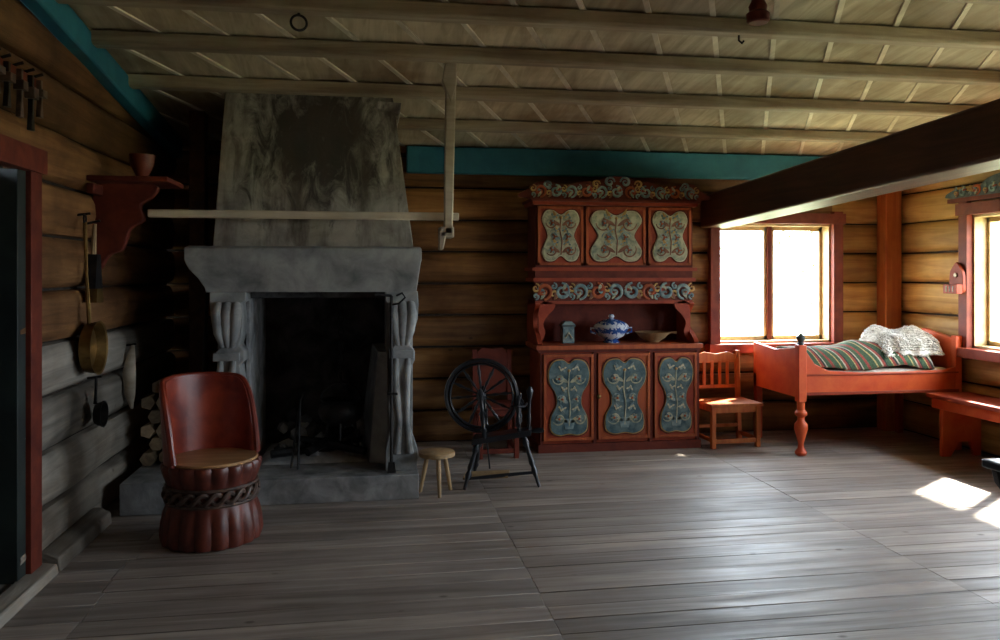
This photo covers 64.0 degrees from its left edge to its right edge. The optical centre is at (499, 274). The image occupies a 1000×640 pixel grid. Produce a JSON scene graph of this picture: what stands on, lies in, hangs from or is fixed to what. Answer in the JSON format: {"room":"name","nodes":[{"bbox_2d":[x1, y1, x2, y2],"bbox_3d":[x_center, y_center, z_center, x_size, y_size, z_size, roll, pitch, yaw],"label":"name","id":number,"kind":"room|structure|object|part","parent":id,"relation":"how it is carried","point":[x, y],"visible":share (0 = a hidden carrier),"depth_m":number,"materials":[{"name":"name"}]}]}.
{"room":"traditional dwelling","nodes":[
{"label":"traditional dwelling","id":0,"kind":"room"},
{"bbox_2d":[0,0,176,565],"bbox_3d":[-2.182,-0.290,2.512,0.245,3.820,8.650,0,0,-9],"label":"wall","id":1,"kind":"structure","parent":0,"point":[84,130],"depth_m":4.66,"materials":[{"name":"brown wood"}]},
{"bbox_2d":[0,134,47,593],"bbox_3d":[-2.289,0.440,3.371,0.245,2.120,1.260,0,0,-9],"label":"door","id":2,"kind":"structure","parent":1,"relation":"in","point":[21,184],"depth_m":3.77,"materials":[{"name":"red paint"}]},
{"bbox_2d":[0,48,47,130],"bbox_3d":[-2.200,-0.828,3.608,0.085,0.296,0.620,0,0,-9],"label":"tool rack","id":3,"kind":"object","parent":1,"relation":"attached to","point":[32,88],"visible":1,"depth_m":3.65,"materials":[{"name":"brown wood"}]},
{"bbox_2d":[0,563,58,628],"bbox_3d":[-1.816,1.470,1.188,0.108,0.060,5.720,0,0,-9],"label":"threshold","id":4,"kind":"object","parent":1,"relation":"attached to","point":[16,596],"depth_m":3.69,"materials":[{"name":"grey wood"}]},
{"bbox_3d":[-1.816,1.470,1.188,0.108,0.060,5.720,0,0,-9],"label":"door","id":5,"kind":"part","parent":4,"relation":"part of","materials":[{"name":"grey wood"}]},
{"bbox_2d":[42,507,111,571],"bbox_3d":[-2.335,1.450,4.432,0.109,0.100,0.810,0,0,-9],"label":"baseboard","id":6,"kind":"structure","parent":1,"relation":"attached to","point":[75,539],"depth_m":4.34,"materials":[{"name":"grey wood"}]},
{"bbox_2d":[77,212,107,374],"bbox_3d":[-2.367,0.110,4.614,0.106,0.934,0.314,0,0,-9],"label":"frying pan","id":7,"kind":"object","parent":1,"relation":"attached to","point":[93,339],"visible":1,"depth_m":4.56,"materials":[{"name":"gold metal"}]},
{"bbox_2d":[87,220,102,302],"bbox_3d":[-2.389,-0.083,4.686,0.087,0.487,0.130,0,0,-9],"label":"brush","id":8,"kind":"object","parent":1,"relation":"hanging from","point":[94,260],"visible":0.85,"depth_m":4.66,"materials":[{"name":"brown wood"}]},
{"bbox_2d":[87,375,108,427],"bbox_3d":[-2.385,0.747,4.712,0.101,0.307,0.160,0,0,-9],"label":"ladle","id":9,"kind":"object","parent":1,"relation":"attached to","point":[100,413],"visible":1,"depth_m":4.72,"materials":[{"name":"black metal"}]},
{"bbox_2d":[20,0,181,157],"bbox_3d":[-2.033,-1.536,2.485,0.090,1.109,8.550,0,0,-9],"label":"trim","id":10,"kind":"structure","parent":1,"relation":"attached to","point":[60,20],"depth_m":4.78,"materials":[{"name":"teal paint"}]},
{"bbox_2d":[122,343,135,408],"bbox_3d":[-2.491,0.682,5.389,0.086,0.439,0.157,0,0,-18],"label":"wooden scoop","id":11,"kind":"object","parent":1,"relation":"attached to","point":[129,370],"visible":1,"depth_m":5.34,"materials":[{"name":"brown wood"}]},
{"bbox_2d":[86,175,182,268],"bbox_3d":[-2.243,-0.311,4.918,0.475,0.562,0.420,0,0,-9],"label":"wall shelf","id":12,"kind":"object","parent":1,"relation":"attached to","point":[118,200],"visible":0.91,"depth_m":4.86,"materials":[{"name":"red paint"}]},
{"bbox_2d":[129,153,155,175],"bbox_3d":[-2.240,-0.669,5.009,0.156,0.167,0.156,0,0,-9],"label":"pot","id":13,"kind":"object","parent":12,"relation":"on","point":[142,164],"visible":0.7,"depth_m":4.96,"materials":[{"name":"brown ceramic"}]},
{"bbox_2d":[0,427,999,639],"bbox_3d":[1.227,1.559,3.057,7.110,0.121,9.050,0,0,-9],"label":"floor","id":14,"kind":"structure","parent":0,"point":[872,533],"depth_m":4.21,"materials":[{"name":"grey wood"}]},
{"bbox_2d":[158,372,262,552],"bbox_3d":[-1.643,1.039,4.558,0.558,0.922,0.562,0,0,-9],"label":"tub chair","id":15,"kind":"object","parent":14,"relation":"on","point":[210,466],"visible":1,"depth_m":4.46,"materials":[{"name":"brown wood"}]},
{"bbox_2d":[120,92,421,515],"bbox_3d":[-1.574,0.106,5.976,1.880,2.787,1.740,0,0,-9],"label":"stone fireplace","id":16,"kind":"object","parent":14,"relation":"on","point":[275,287],"visible":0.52,"depth_m":5.56,"materials":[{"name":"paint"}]},
{"bbox_2d":[140,373,175,465],"bbox_3d":[-2.265,1.009,5.660,0.413,0.573,0.506,0,0,-9],"label":"firewood stack","id":17,"kind":"object","parent":16,"relation":"in","point":[151,428],"visible":0.15,"depth_m":5.42,"materials":[{"name":"brown wood"}]},
{"bbox_2d":[290,392,304,469],"bbox_3d":[-1.416,1.084,5.578,0.069,0.499,0.234,0,0,-4],"label":"tongs","id":18,"kind":"object","parent":16,"relation":"on","point":[298,420],"visible":1,"depth_m":5.56,"materials":[{"name":"black metal"}]},
{"bbox_2d":[270,426,366,458],"bbox_3d":[-1.311,1.216,5.830,0.672,0.147,0.407,0,0,-9],"label":"logs","id":19,"kind":"object","parent":16,"relation":"on","point":[329,443],"visible":0.87,"depth_m":5.74,"materials":[{"name":"black wood"}]},
{"bbox_2d":[318,298,363,441],"bbox_3d":[-1.143,0.645,5.752,0.330,1.053,0.330,0,0,-9],"label":"cooking pot","id":20,"kind":"object","parent":16,"relation":"hanging from","point":[339,411],"visible":0.97,"depth_m":5.67,"materials":[{"name":"black metal"}]},
{"bbox_2d":[375,292,405,472],"bbox_3d":[-0.736,0.723,5.372,0.209,1.219,0.060,0,0,-9],"label":"crane","id":21,"kind":"object","parent":16,"relation":"on","point":[391,465],"visible":1,"depth_m":5.38,"materials":[{"name":"black metal"}]},
{"bbox_2d":[419,447,454,497],"bbox_3d":[-0.434,1.356,5.496,0.250,0.292,0.259,0,0,-9],"label":"stool","id":22,"kind":"object","parent":14,"relation":"on","point":[435,453],"visible":1,"depth_m":5.48,"materials":[{"name":"brown wood"}]},
{"bbox_2d":[444,358,543,489],"bbox_3d":[-0.050,1.052,5.810,0.703,0.906,0.436,0,0,-9],"label":"wheel","id":23,"kind":"object","parent":14,"relation":"on","point":[486,435],"visible":1,"depth_m":5.75,"materials":[{"name":"black paint"}]},
{"bbox_2d":[472,347,518,459],"bbox_3d":[-0.041,1.060,6.710,0.370,0.879,0.425,0,0,-9],"label":"chair","id":24,"kind":"object","parent":14,"relation":"on","point":[499,354],"visible":0.5,"depth_m":6.87,"materials":[{"name":"red paint"}]},
{"bbox_2d":[518,176,709,453],"bbox_3d":[0.985,0.323,7.070,1.724,2.355,0.542,0,0,-9],"label":"tall cabinet","id":25,"kind":"object","parent":14,"relation":"on","point":[621,247],"visible":1,"depth_m":6.90,"materials":[{"name":"red paint"}]},
{"bbox_2d":[559,321,575,342],"bbox_3d":[0.590,0.499,7.011,0.120,0.189,0.121,0,0,-9],"label":"box","id":26,"kind":"object","parent":25,"relation":"in","point":[566,327],"visible":1,"depth_m":6.96,"materials":[{"name":"blue paint"}]},
{"bbox_2d":[590,314,631,342],"bbox_3d":[0.980,0.469,7.043,0.310,0.250,0.310,0,0,36],"label":"tureen","id":27,"kind":"object","parent":25,"relation":"in","point":[610,329],"visible":1,"depth_m":6.95,"materials":[{"name":"blue ceramic"}]},
{"bbox_2d":[635,331,676,341],"bbox_3d":[1.362,0.547,7.112,0.308,0.093,0.330,0,0,42],"label":"wooden bowl","id":28,"kind":"object","parent":25,"relation":"in","point":[648,336],"visible":1,"depth_m":7.03,"materials":[{"name":"brown wood"}]},
{"bbox_2d":[699,350,762,448],"bbox_3d":[2.010,1.095,7.119,0.490,0.810,0.425,0,0,-12],"label":"spindle-back chair","id":29,"kind":"object","parent":14,"relation":"on","point":[737,404],"visible":0.8,"depth_m":7.12,"materials":[{"name":"orange wood"}]},
{"bbox_2d":[754,328,961,455],"bbox_3d":[3.142,0.990,7.119,1.525,1.020,0.834,0,0,-9],"label":"bed","id":30,"kind":"object","parent":14,"relation":"on","point":[789,371],"visible":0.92,"depth_m":6.78,"materials":[{"name":"orange paint"}]},
{"bbox_2d":[824,365,945,371],"bbox_3d":[3.142,0.884,7.136,1.380,0.168,0.720,0,0,-9],"label":"mattress","id":31,"kind":"object","parent":30,"relation":"on","point":[898,368],"visible":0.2,"depth_m":6.84,"materials":[{"name":"fabric"}]},
{"bbox_2d":[774,340,934,369],"bbox_3d":[3.067,0.687,7.117,1.213,0.260,0.731,0,0,-9],"label":"coverlet","id":32,"kind":"object","parent":31,"relation":"on","point":[849,354],"visible":0.73,"depth_m":6.83,"materials":[{"name":"multicoloured fabric"}]},
{"bbox_2d":[859,324,944,357],"bbox_3d":[3.539,0.574,7.124,0.640,0.265,0.578,0,0,-9],"label":"fleece","id":33,"kind":"object","parent":32,"relation":"on","point":[912,340],"visible":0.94,"depth_m":6.94,"materials":[{"name":"fabric"}]},
{"bbox_2d":[877,191,901,430],"bbox_3d":[3.768,0.190,7.748,0.170,2.620,0.150,0,0,-9],"label":"post","id":34,"kind":"object","parent":14,"relation":"on","point":[889,206],"visible":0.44,"depth_m":7.68,"materials":[{"name":"orange wood"}]},
{"bbox_2d":[926,392,999,456],"bbox_3d":[3.951,1.245,5.686,0.400,0.510,2.180,0,0,-9],"label":"bench","id":35,"kind":"object","parent":14,"relation":"on","point":[961,413],"visible":1,"depth_m":6.60,"materials":[{"name":"paint"}]},
{"bbox_2d":[982,458,999,488],"bbox_3d":[2.981,1.125,2.766,1.840,0.750,1.320,0,0,-9],"label":"table","id":36,"kind":"object","parent":14,"relation":"on","point":[993,464],"visible":1,"depth_m":3.23,"materials":[{"name":"black paint"}]},
{"bbox_2d":[167,139,876,441],"bbox_3d":[0.528,0.200,7.425,7.110,2.840,0.243,0,0,-9],"label":"wall","id":37,"kind":"structure","parent":0,"point":[474,292],"depth_m":7.23,"materials":[{"name":"brown wood"}]},
{"bbox_2d":[406,146,822,179],"bbox_3d":[1.519,-1.020,7.436,4.750,0.240,0.055,0,0,-9],"label":"trim","id":38,"kind":"structure","parent":37,"relation":"attached to","point":[419,159],"depth_m":7.31,"materials":[{"name":"teal paint"}]},
{"bbox_2d":[704,212,845,353],"bbox_3d":[2.622,0.070,7.726,1.410,1.360,0.350,0,0,-9],"label":"window","id":39,"kind":"structure","parent":37,"relation":"in","point":[827,227],"depth_m":7.71,"materials":[{"name":"paint"}]},
{"bbox_2d":[700,99,999,227],"bbox_3d":[2.704,-0.750,3.293,0.280,0.619,8.650,0,0,-9],"label":"timber beam","id":40,"kind":"structure","parent":37,"relation":"attached to","point":[964,143],"depth_m":4.98,"materials":[{"name":"brown wood"}]},
{"bbox_2d":[68,0,999,155],"bbox_3d":[1.227,-1.651,3.057,6.910,1.044,8.850,0,0,-9],"label":"ceiling","id":41,"kind":"structure","parent":0,"point":[174,106],"depth_m":5.24,"materials":[{"name":"brown wood"}]},
{"bbox_2d":[289,13,307,31],"bbox_3d":[-1.058,-1.333,4.206,0.096,0.106,0.015,0,0,-24],"label":"ring","id":42,"kind":"object","parent":41,"relation":"attached to","point":[297,14],"visible":1,"depth_m":4.20,"materials":[{"name":"black metal"}]},
{"bbox_2d":[438,63,456,249],"bbox_3d":[-0.346,-0.762,5.185,0.115,1.203,0.170,0,0,-9],"label":"bracket","id":43,"kind":"object","parent":41,"relation":"hanging from","point":[449,78],"visible":0.94,"depth_m":5.11,"materials":[{"name":"brown wood"}]},
{"bbox_2d":[147,209,458,220],"bbox_3d":[-1.217,-0.380,5.074,1.920,0.050,0.045,0,0,-9],"label":"pole","id":44,"kind":"object","parent":43,"relation":"attached to","point":[153,213],"visible":1,"depth_m":5.04,"materials":[{"name":"brown wood"}]},
{"bbox_2d":[55,0,999,50],"bbox_3d":[0.991,-1.416,4.534,6.710,0.080,0.120,0,0,-9],"label":"ceiling beam","id":45,"kind":"structure","parent":41,"relation":"attached to","point":[398,10],"depth_m":4.40,"materials":[{"name":"beige wood"}]},
{"bbox_2d":[89,29,999,85],"bbox_3d":[0.900,-1.353,5.106,6.710,0.080,0.120,0,0,-9],"label":"ceiling beam","id":46,"kind":"structure","parent":41,"relation":"attached to","point":[106,39],"depth_m":4.94,"materials":[{"name":"beige wood"}]},
{"bbox_2d":[127,74,976,116],"bbox_3d":[0.789,-1.276,5.797,6.710,0.080,0.120,0,0,-9],"label":"ceiling beam","id":47,"kind":"structure","parent":41,"relation":"attached to","point":[136,81],"depth_m":5.66,"materials":[{"name":"beige wood"}]},
{"bbox_2d":[397,118,892,142],"bbox_3d":[1.587,-1.192,6.695,4.850,0.080,0.120,0,0,-9],"label":"ceiling beam","id":48,"kind":"structure","parent":41,"relation":"attached to","point":[421,124],"depth_m":6.57,"materials":[{"name":"beige wood"}]},
{"bbox_2d":[746,0,769,25],"bbox_3d":[1.394,-1.428,4.325,0.124,0.134,0.122,0,0,-9],"label":"socket","id":49,"kind":"object","parent":41,"relation":"attached to","point":[758,14],"visible":1,"depth_m":4.29,"materials":[{"name":"red paint"}]},
{"bbox_2d":[922,0,999,4],"bbox_3d":[1.081,-1.479,3.971,6.710,0.080,0.120,0,0,-9],"label":"ceiling beam","id":50,"kind":"structure","parent":41,"relation":"attached to","point":[991,2],"depth_m":4.21,"materials":[{"name":"beige wood"}]},
{"bbox_2d":[902,169,999,456],"bbox_3d":[4.636,-0.290,3.603,0.246,3.820,8.650,0,0,-9],"label":"wall","id":51,"kind":"structure","parent":0,"point":[929,224],"depth_m":7.29,"materials":[{"name":"brown wood"}]},
{"bbox_2d":[943,262,965,293],"bbox_3d":[3.900,0.025,6.872,0.092,0.269,0.167,0,0,-9],"label":"box","id":52,"kind":"object","parent":51,"relation":"attached to","point":[956,285],"visible":1,"depth_m":6.84,"materials":[{"name":"red paint"}]},
{"bbox_2d":[945,173,999,203],"bbox_3d":[4.063,-0.733,6.270,0.055,0.215,1.596,0,0,-9],"label":"carving","id":53,"kind":"object","parent":51,"relation":"attached to","point":[989,188],"visible":1,"depth_m":6.65,"materials":[{"name":"red paint"}]},
{"bbox_2d":[955,199,999,362],"bbox_3d":[4.178,0.045,6.264,0.350,1.350,1.380,0,0,-9],"label":"window","id":54,"kind":"structure","parent":51,"relation":"in","point":[978,222],"depth_m":6.80,"materials":[{"name":"paint"}]},
{"label":"outside","id":55,"kind":"structure","parent":0,"visible":0},
{"bbox_2d":[721,294,999,340],"bbox_3d":[-1.580,2.000,9.874,120.000,0.001,140.000,0,0,-9],"label":"ground","id":56,"kind":"structure","parent":55,"point":[740,313],"depth_m":40.50,"materials":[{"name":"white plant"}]},
{"bbox_2d":[778,231,814,330],"bbox_3d":[9.264,-0.488,22.878,2.777,4.986,3.169,0,0,12],"label":"birch tree","id":57,"kind":"object","parent":56,"relation":"on","point":[811,232],"visible":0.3,"depth_m":22.79,"materials":[{"name":"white plant"}]}
]}

